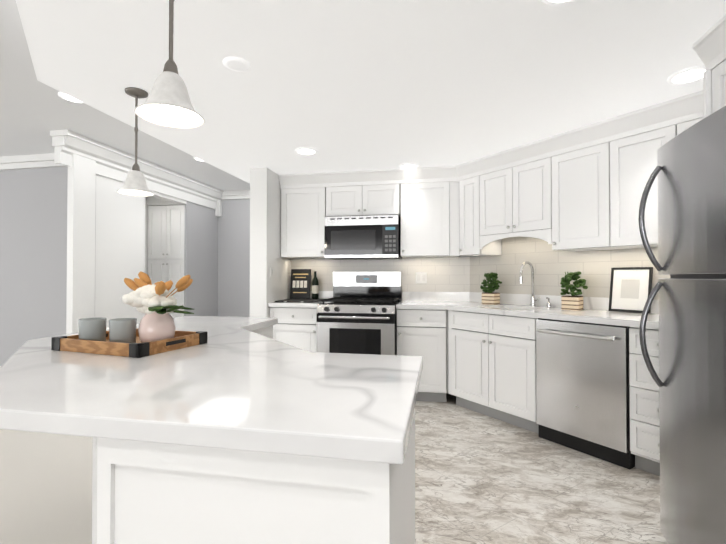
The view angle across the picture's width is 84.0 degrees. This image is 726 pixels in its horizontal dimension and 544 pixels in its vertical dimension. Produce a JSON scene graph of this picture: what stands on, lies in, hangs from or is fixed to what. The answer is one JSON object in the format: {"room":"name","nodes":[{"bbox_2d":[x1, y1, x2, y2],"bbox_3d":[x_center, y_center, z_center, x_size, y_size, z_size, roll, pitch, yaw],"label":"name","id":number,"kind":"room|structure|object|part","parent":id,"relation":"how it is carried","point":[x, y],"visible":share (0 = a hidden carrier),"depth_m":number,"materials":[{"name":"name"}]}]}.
{"room":"kitchen","nodes":[
{"label":"kitchen","id":0,"kind":"room"},
{"bbox_2d":[0,166,67,366],"bbox_3d":[-5.462,-0.036,4.994,5.500,2.550,0.120,0,-1,11],"label":"wall","id":1,"kind":"structure","parent":0,"point":[33,251],"depth_m":4.61,"materials":[{"name":"grey paint"}]},
{"bbox_2d":[0,153,66,170],"bbox_3d":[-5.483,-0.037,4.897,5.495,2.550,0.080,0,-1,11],"label":"trim","id":2,"kind":"structure","parent":1,"relation":"attached to","point":[27,161],"depth_m":4.56,"materials":[{"name":"white paint"}]},
{"bbox_2d":[0,429,92,543],"bbox_3d":[-3.325,1.200,-1.050,12.000,0.060,19.200,0,-1,11],"label":"floor","id":3,"kind":"structure","parent":0,"point":[45,488],"depth_m":2.25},
{"bbox_2d":[148,205,184,317],"bbox_3d":[-2.746,0.150,6.147,0.600,2.205,0.825,0,-1,11],"label":"pantry cabinet","id":4,"kind":"object","parent":3,"relation":"on","point":[166,227],"visible":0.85,"depth_m":5.78,"materials":[{"name":"white wood"}]},
{"bbox_2d":[0,0,249,190],"bbox_3d":[-4.056,-1.439,-1.794,11.260,0.100,17.400,0,-1,11],"label":"ceiling","id":5,"kind":"structure","parent":0,"point":[34,111],"depth_m":3.58,"materials":[{"name":"white paint"}]},
{"bbox_2d":[58,91,82,102],"bbox_3d":[-2.202,-1.328,3.070,0.194,0.010,0.194,0,-1,11],"label":"recessed light","id":6,"kind":"object","parent":5,"relation":"in","point":[65,96],"visible":0.52,"depth_m":3.06,"materials":[{"name":"white"}]},
{"bbox_2d":[95,174,217,327],"bbox_3d":[-2.961,-0.032,5.282,0.760,2.550,2.620,0,-1,11],"label":"wall","id":7,"kind":"structure","parent":0,"point":[120,242],"depth_m":4.73,"materials":[{"name":"white paint"}]},
{"bbox_2d":[66,154,95,333],"bbox_3d":[-2.814,0.024,4.048,0.070,2.410,0.285,0,-1,11],"label":"column","id":8,"kind":"structure","parent":7,"relation":"attached to","point":[81,217],"depth_m":3.99,"materials":[{"name":"white paint"}]},
{"bbox_2d":[50,129,223,216],"bbox_3d":[-2.574,-1.109,5.132,0.200,0.400,2.790,0,-1,11],"label":"crown molding","id":9,"kind":"structure","parent":7,"relation":"attached to","point":[111,162],"depth_m":4.54,"materials":[{"name":"white paint"}]},
{"bbox_2d":[218,199,249,316],"bbox_3d":[-1.899,-0.019,6.470,2.430,2.550,0.120,0,-1,11],"label":"wall","id":10,"kind":"structure","parent":0,"point":[234,260],"depth_m":6.44,"materials":[{"name":"grey paint"}]},
{"bbox_2d":[220,190,249,199],"bbox_3d":[-1.533,-1.231,6.321,1.650,0.130,0.060,0,-1,11],"label":"crown molding","id":11,"kind":"structure","parent":10,"relation":"attached to","point":[236,194],"depth_m":6.40,"materials":[{"name":"white paint"}]},
{"bbox_2d":[250,167,290,317],"bbox_3d":[-0.836,-0.035,5.102,0.180,2.550,2.200,0,-1,11],"label":"wall","id":12,"kind":"structure","parent":0,"point":[265,226],"depth_m":4.04,"materials":[{"name":"white paint"}]},
{"bbox_2d":[270,266,273,277],"bbox_3d":[-0.930,-0.001,4.122,0.009,0.120,0.080,0,-1,11],"label":"light switch","id":13,"kind":"object","parent":12,"relation":"attached to","point":[271,271],"visible":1,"depth_m":4.12,"materials":[{"name":"white paint"}]},
{"bbox_2d":[278,172,325,257],"bbox_3d":[-0.610,-0.596,4.454,0.497,0.880,0.322,0,-1,11],"label":"upper cabinet","id":14,"kind":"object","parent":12,"relation":"attached to","point":[303,196],"depth_m":4.30,"materials":[{"name":"white wood"}]},
{"bbox_2d":[16,0,725,182],"bbox_3d":[0.296,-1.198,2.582,3.990,0.280,6.740,0,-1,11],"label":"ceiling","id":15,"kind":"structure","parent":0,"point":[346,85],"depth_m":2.11,"materials":[{"name":"white paint"}]},
{"bbox_2d":[117,87,154,196],"bbox_3d":[-1.334,-0.761,2.373,0.196,0.599,0.196,0,-1,11],"label":"pendant lamp","id":16,"kind":"object","parent":15,"relation":"hanging from","point":[135,183],"visible":1,"depth_m":2.35,"materials":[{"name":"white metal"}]},
{"bbox_3d":[-1.334,-0.526,2.370,0.196,0.129,0.196,0,-1,11],"label":"lamp shade","id":17,"kind":"part","parent":16,"relation":"part of","materials":[{"name":"white glass"}]},
{"bbox_2d":[134,0,204,128],"bbox_3d":[-0.591,-0.774,1.242,0.196,0.599,0.196,0,-1,11],"label":"pendant lamp","id":18,"kind":"object","parent":15,"relation":"hanging from","point":[168,103],"visible":1,"depth_m":1.23,"materials":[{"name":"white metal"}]},
{"bbox_3d":[-0.591,-0.539,1.239,0.196,0.129,0.196,0,-1,11],"label":"lamp shade","id":19,"kind":"part","parent":18,"relation":"part of","materials":[{"name":"white glass"}]},
{"bbox_2d":[223,57,249,70],"bbox_3d":[-0.646,-1.059,2.061,0.134,0.010,0.134,0,-1,11],"label":"recessed light","id":20,"kind":"object","parent":15,"relation":"in","point":[236,64],"visible":0.98,"depth_m":2.05,"materials":[{"name":"white"}]},
{"bbox_2d":[295,147,317,154],"bbox_3d":[-0.490,-1.043,3.487,0.194,0.010,0.194,0,-1,11],"label":"recessed light","id":21,"kind":"object","parent":15,"relation":"in","point":[306,151],"visible":0.98,"depth_m":3.48,"materials":[{"name":"white"}]},
{"bbox_2d":[399,163,418,168],"bbox_3d":[0.449,-1.038,3.967,0.194,0.010,0.194,0,-1,11],"label":"recessed light","id":22,"kind":"object","parent":15,"relation":"in","point":[407,166],"visible":0.92,"depth_m":3.95,"materials":[{"name":"white"}]},
{"bbox_2d":[541,0,574,4],"bbox_3d":[0.765,-1.066,1.511,0.194,0.010,0.194,0,-1,11],"label":"recessed light","id":23,"kind":"object","parent":15,"relation":"in","point":[555,2],"visible":1,"depth_m":1.59,"materials":[{"name":"white"}]},
{"bbox_2d":[667,65,705,83],"bbox_3d":[1.760,-1.058,2.173,0.194,0.010,0.194,0,-1,11],"label":"recessed light","id":24,"kind":"object","parent":15,"relation":"in","point":[690,74],"visible":0.81,"depth_m":2.16,"materials":[{"name":"white"}]},
{"bbox_2d":[303,219,655,258],"bbox_3d":[-0.591,-0.130,-3.187,3.830,2.550,15.620,0,-1,11],"label":"wall","id":25,"kind":"structure","parent":0,"point":[459,248],"depth_m":4.30,"materials":[{"name":"grey paint"}]},
{"bbox_2d":[326,168,401,216],"bbox_3d":[0.022,-0.811,4.334,0.780,0.454,0.322,0,-1,11],"label":"upper cabinet","id":26,"kind":"object","parent":25,"relation":"attached to","point":[358,192],"depth_m":4.16,"materials":[{"name":"white wood"}]},
{"bbox_2d":[324,215,401,259],"bbox_3d":[0.015,-0.356,4.293,0.764,0.425,0.402,0,-1,11],"label":"over-the-range microwave","id":27,"kind":"object","parent":26,"relation":"attached to","point":[363,237],"visible":1,"depth_m":4.10,"materials":[{"name":"silver plastic"}]},
{"bbox_2d":[398,166,449,257],"bbox_3d":[0.651,-0.599,4.209,0.491,0.880,0.322,0,-1,11],"label":"upper cabinet","id":28,"kind":"object","parent":25,"relation":"attached to","point":[425,216],"depth_m":4.05,"materials":[{"name":"white wood"}]},
{"bbox_2d":[291,237,669,299],"bbox_3d":[0.743,0.014,3.593,3.496,0.699,1.497,0,-1,11],"label":"tile backsplash","id":29,"kind":"structure","parent":25,"relation":"attached to","point":[551,267],"depth_m":3.86,"materials":[{"name":"beige tile"}]},
{"bbox_2d":[416,272,426,282],"bbox_3d":[0.631,0.062,4.367,0.120,0.120,0.007,0,-1,11],"label":"outlet","id":30,"kind":"object","parent":29,"relation":"attached to","point":[421,277],"visible":1,"depth_m":4.37,"materials":[{"name":"white plastic"}]},
{"bbox_2d":[458,159,503,256],"bbox_3d":[1.149,-0.602,3.941,0.401,0.880,0.446,0,-1,11],"label":"upper cabinet","id":31,"kind":"object","parent":25,"relation":"attached to","point":[470,244],"depth_m":3.87,"materials":[{"name":"white wood"}]},
{"bbox_2d":[396,291,608,315],"bbox_3d":[1.368,0.352,3.449,2.206,0.300,1.518,0,-1,11],"label":"countertop","id":32,"kind":"structure","parent":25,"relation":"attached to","point":[458,301],"depth_m":3.81,"materials":[{"name":"white stone"}]},
{"bbox_2d":[480,272,501,304],"bbox_3d":[1.227,0.154,3.864,0.201,0.304,0.203,0,-1,11],"label":"potted plant","id":33,"kind":"object","parent":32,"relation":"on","point":[489,296],"visible":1,"depth_m":3.82,"materials":[{"name":"green plant"}]},
{"bbox_2d":[519,261,540,305],"bbox_3d":[1.459,0.104,3.541,0.188,0.396,0.163,0,-1,11],"label":"gooseneck faucet","id":34,"kind":"object","parent":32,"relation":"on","point":[533,300],"visible":1,"depth_m":3.57,"materials":[{"name":"silver metal"}]},
{"bbox_2d":[546,297,550,306],"bbox_3d":[1.588,0.258,3.456,0.046,0.086,0.045,0,-1,11],"label":"soap dispenser","id":35,"kind":"object","parent":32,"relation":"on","point":[548,304],"visible":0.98,"depth_m":3.45,"materials":[{"name":"silver metal"}]},
{"bbox_2d":[560,271,587,309],"bbox_3d":[1.674,0.146,3.210,0.207,0.304,0.209,0,-1,11],"label":"potted plant","id":36,"kind":"object","parent":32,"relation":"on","point":[573,302],"visible":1,"depth_m":3.17,"materials":[{"name":"green plant"}]},
{"bbox_2d":[478,139,545,237],"bbox_3d":[1.421,-0.692,3.566,0.727,0.709,0.727,0,-1,11],"label":"upper cabinet","id":37,"kind":"object","parent":25,"relation":"attached to","point":[511,196],"depth_m":3.47,"materials":[{"name":"white wood"}]},
{"bbox_2d":[538,121,605,251],"bbox_3d":[1.713,-0.612,3.075,0.573,0.880,0.574,0,-1,11],"label":"upper cabinet","id":38,"kind":"object","parent":25,"relation":"attached to","point":[579,189],"depth_m":3.03,"materials":[{"name":"white wood"}]},
{"bbox_2d":[602,100,669,249],"bbox_3d":[1.944,-0.616,2.740,0.545,0.880,0.535,0,-1,11],"label":"upper cabinet","id":39,"kind":"object","parent":25,"relation":"attached to","point":[631,141],"depth_m":2.71,"materials":[{"name":"white wood"}]},
{"bbox_2d":[670,90,703,139],"bbox_3d":[2.106,-0.619,2.520,0.396,0.880,0.352,0,-1,11],"label":"upper cabinet","id":40,"kind":"object","parent":25,"relation":"attached to","point":[686,110],"depth_m":2.45,"materials":[{"name":"white wood"}]},
{"bbox_2d":[693,14,725,117],"bbox_3d":[1.766,0.063,1.359,0.634,2.269,0.930,0,-1,11],"label":"upper cabinet","id":41,"kind":"object","parent":25,"relation":"attached to","point":[709,46],"visible":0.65,"depth_m":1.81,"materials":[{"name":"white wood"}]},
{"bbox_2d":[415,389,668,543],"bbox_3d":[1.454,1.249,3.215,4.250,0.060,9.000,0,-1,11],"label":"floor","id":42,"kind":"structure","parent":0,"point":[480,478],"depth_m":2.24,"materials":[{"name":"stone"}]},
{"bbox_2d":[92,325,414,543],"bbox_3d":[-0.398,0.761,1.630,1.237,0.880,1.730,0,-1,11],"label":"kitchen island","id":43,"kind":"object","parent":42,"relation":"on","point":[151,493],"visible":0.33,"depth_m":0.73,"materials":[{"name":"white wood"}]},
{"bbox_2d":[0,316,422,464],"bbox_3d":[-0.558,0.301,1.672,1.615,0.040,1.780,0,-1,11],"label":"island countertop","id":44,"kind":"structure","parent":43,"relation":"on","point":[234,383],"depth_m":0.89,"materials":[{"name":"white stone"}]},
{"bbox_2d":[51,328,206,357],"bbox_3d":[-0.862,0.256,1.513,0.414,0.044,0.314,0,-1,20],"label":"wood tray","id":45,"kind":"object","parent":44,"relation":"on","point":[139,348],"visible":0.65,"depth_m":1.39,"materials":[{"name":"brown wood"}]},
{"bbox_2d":[78,317,106,340],"bbox_3d":[-0.994,0.218,1.470,0.105,0.097,0.085,0,-1,11],"label":"cup","id":46,"kind":"object","parent":45,"relation":"on","point":[92,329],"visible":0.65,"depth_m":1.44,"materials":[{"name":"grey ceramic"}]},
{"bbox_2d":[109,318,136,342],"bbox_3d":[-0.862,0.218,1.459,0.088,0.097,0.102,0,-1,11],"label":"cup","id":47,"kind":"object","parent":45,"relation":"on","point":[122,330],"visible":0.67,"depth_m":1.42,"materials":[{"name":"grey ceramic"}]},
{"bbox_2d":[122,271,193,342],"bbox_3d":[-0.744,0.132,1.458,0.258,0.270,0.205,0,-1,11],"label":"vase","id":48,"kind":"object","parent":45,"relation":"on","point":[156,303],"visible":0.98,"depth_m":1.42,"materials":[{"name":"ceramic"},{"name":"leaves"},{"name":"flower petals"}]},
{"bbox_2d":[268,291,332,351],"bbox_3d":[-0.637,0.721,4.286,0.512,1.020,0.632,0,-1,11],"label":"base cabinet","id":49,"kind":"object","parent":42,"relation":"on","point":[296,326],"depth_m":4.01,"materials":[{"name":"white wood"}]},
{"bbox_2d":[275,298,322,302],"bbox_3d":[-0.656,0.304,4.322,0.410,0.014,0.494,0,-1,11],"label":"slate board","id":50,"kind":"object","parent":49,"relation":"on","point":[302,300],"visible":0.88,"depth_m":4.19,"materials":[{"name":"black"}]},
{"bbox_2d":[290,269,310,298],"bbox_3d":[-0.702,0.133,4.531,0.230,0.329,0.064,0,-1,11],"label":"sign","id":51,"kind":"object","parent":50,"relation":"on","point":[300,284],"visible":0.98,"depth_m":4.52,"materials":[{"name":"black wood"}]},
{"bbox_2d":[312,271,318,298],"bbox_3d":[-0.532,0.146,4.491,0.075,0.305,0.075,0,-1,11],"label":"wine bottle","id":52,"kind":"object","parent":50,"relation":"on","point":[315,288],"visible":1,"depth_m":4.46,"materials":[{"name":"black glass"}]},
{"bbox_3d":[-0.637,0.281,4.291,0.512,0.140,0.632,0,-1,11],"label":"top of the run of cabinet","id":53,"kind":"part","parent":49,"relation":"part of","materials":[{"name":"white stone"}]},
{"bbox_2d":[316,272,401,354],"bbox_3d":[-0.020,0.612,4.104,0.756,1.235,0.722,0,-1,11],"label":"range","id":54,"kind":"object","parent":42,"relation":"on","point":[357,313],"visible":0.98,"depth_m":3.85,"materials":[{"name":"silver metal"}]},
{"bbox_2d":[397,309,445,401],"bbox_3d":[0.600,0.789,4.060,0.463,0.880,0.602,0,-1,11],"label":"base cabinet","id":55,"kind":"object","parent":42,"relation":"on","point":[420,332],"depth_m":3.76,"materials":[{"name":"white wood"}]},
{"bbox_2d":[446,310,449,393],"bbox_3d":[1.036,0.786,3.848,0.442,0.880,0.498,0,-1,11],"label":"base cabinet","id":56,"kind":"object","parent":42,"relation":"on","point":[447,311],"depth_m":3.73,"materials":[{"name":"white wood"}]},
{"bbox_2d":[450,310,538,433],"bbox_3d":[1.287,0.782,3.498,1.028,0.880,1.027,0,-1,11],"label":"base cabinet","id":57,"kind":"object","parent":42,"relation":"on","point":[483,363],"depth_m":3.28,"materials":[{"name":"white wood"}]},
{"bbox_2d":[536,318,634,468],"bbox_3d":[1.668,0.776,2.865,0.670,0.878,0.608,0,-1,-34],"label":"dishwasher","id":58,"kind":"object","parent":42,"relation":"on","point":[582,390],"visible":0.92,"depth_m":2.67,"materials":[{"name":"silver metal"}]},
{"bbox_2d":[629,327,659,475],"bbox_3d":[1.974,0.771,2.492,0.651,0.880,0.652,0,-1,11],"label":"base cabinet","id":59,"kind":"object","parent":42,"relation":"on","point":[644,391],"depth_m":2.40,"materials":[{"name":"white wood"}]},
{"bbox_2d":[638,106,725,543],"bbox_3d":[1.614,0.318,1.376,0.908,1.760,0.770,0,-1,11],"label":"fridge","id":60,"kind":"object","parent":42,"relation":"on","point":[689,171],"visible":1,"depth_m":1.55,"materials":[{"name":"grey metal"}]},
{"bbox_2d":[516,299,658,328],"bbox_3d":[1.726,0.345,2.835,1.268,0.300,1.290,0,-1,11],"label":"countertop","id":61,"kind":"structure","parent":0,"point":[595,310],"depth_m":2.87,"materials":[{"name":"white stone"}]},
{"bbox_2d":[608,267,652,313],"bbox_3d":[1.961,0.130,2.962,0.067,0.328,0.270,0,-1,-34],"label":"photo frame","id":62,"kind":"object","parent":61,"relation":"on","point":[630,289],"visible":0.94,"depth_m":2.96,"materials":[{"name":"black"}]}
]}

